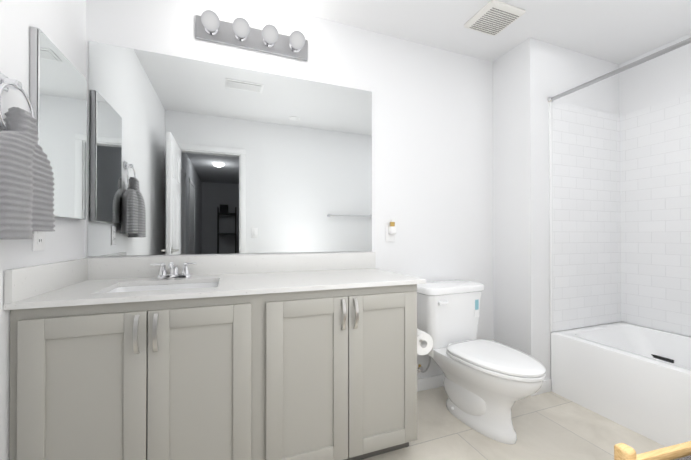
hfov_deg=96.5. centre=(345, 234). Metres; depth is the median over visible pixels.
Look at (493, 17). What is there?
ceiling vent
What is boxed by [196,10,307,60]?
sconce
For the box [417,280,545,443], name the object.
toilet
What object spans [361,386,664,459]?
floor
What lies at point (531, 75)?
wall
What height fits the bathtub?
0.410 m
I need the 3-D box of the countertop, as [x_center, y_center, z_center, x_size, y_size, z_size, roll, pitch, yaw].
[-0.438,0.231,1.501,1.553,0.020,0.573,0,0,-20]
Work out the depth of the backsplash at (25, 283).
1.11 m
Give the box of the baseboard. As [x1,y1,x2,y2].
[417,374,444,391]
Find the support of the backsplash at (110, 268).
attached to the wall at (432, 152)
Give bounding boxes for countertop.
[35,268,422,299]
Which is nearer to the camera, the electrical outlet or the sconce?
the electrical outlet
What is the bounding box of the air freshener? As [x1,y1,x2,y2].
[386,220,395,241]
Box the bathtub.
[551,322,690,446]
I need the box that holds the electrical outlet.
[32,231,44,250]
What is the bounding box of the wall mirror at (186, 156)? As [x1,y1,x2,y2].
[88,41,371,255]
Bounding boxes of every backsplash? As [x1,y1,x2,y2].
[4,258,86,303]
[87,252,374,279]
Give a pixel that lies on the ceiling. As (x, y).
(618, 32)
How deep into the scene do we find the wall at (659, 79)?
2.23 m
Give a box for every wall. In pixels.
[0,0,85,459]
[85,0,493,378]
[493,37,619,379]
[549,94,690,335]
[619,33,690,336]
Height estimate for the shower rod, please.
0.052 m
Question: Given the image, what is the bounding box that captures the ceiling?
[252,0,690,64]
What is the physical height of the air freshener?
0.145 m
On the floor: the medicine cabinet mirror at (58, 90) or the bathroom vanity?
the bathroom vanity
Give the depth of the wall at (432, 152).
2.12 m
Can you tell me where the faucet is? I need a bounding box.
[151,260,198,279]
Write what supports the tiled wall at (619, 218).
attached to the wall at (659, 79)
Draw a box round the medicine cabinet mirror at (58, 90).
[29,26,86,219]
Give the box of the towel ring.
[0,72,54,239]
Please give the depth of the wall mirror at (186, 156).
1.71 m
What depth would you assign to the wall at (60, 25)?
1.07 m
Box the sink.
[103,280,218,291]
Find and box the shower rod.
[548,37,690,101]
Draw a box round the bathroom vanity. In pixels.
[3,271,432,459]
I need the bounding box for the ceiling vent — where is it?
[464,0,525,35]
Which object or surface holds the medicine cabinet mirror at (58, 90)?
attached to the wall at (60, 25)
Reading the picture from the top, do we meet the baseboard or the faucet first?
the faucet
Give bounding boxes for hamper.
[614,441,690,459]
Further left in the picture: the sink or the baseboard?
the sink
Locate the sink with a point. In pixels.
(143, 285)

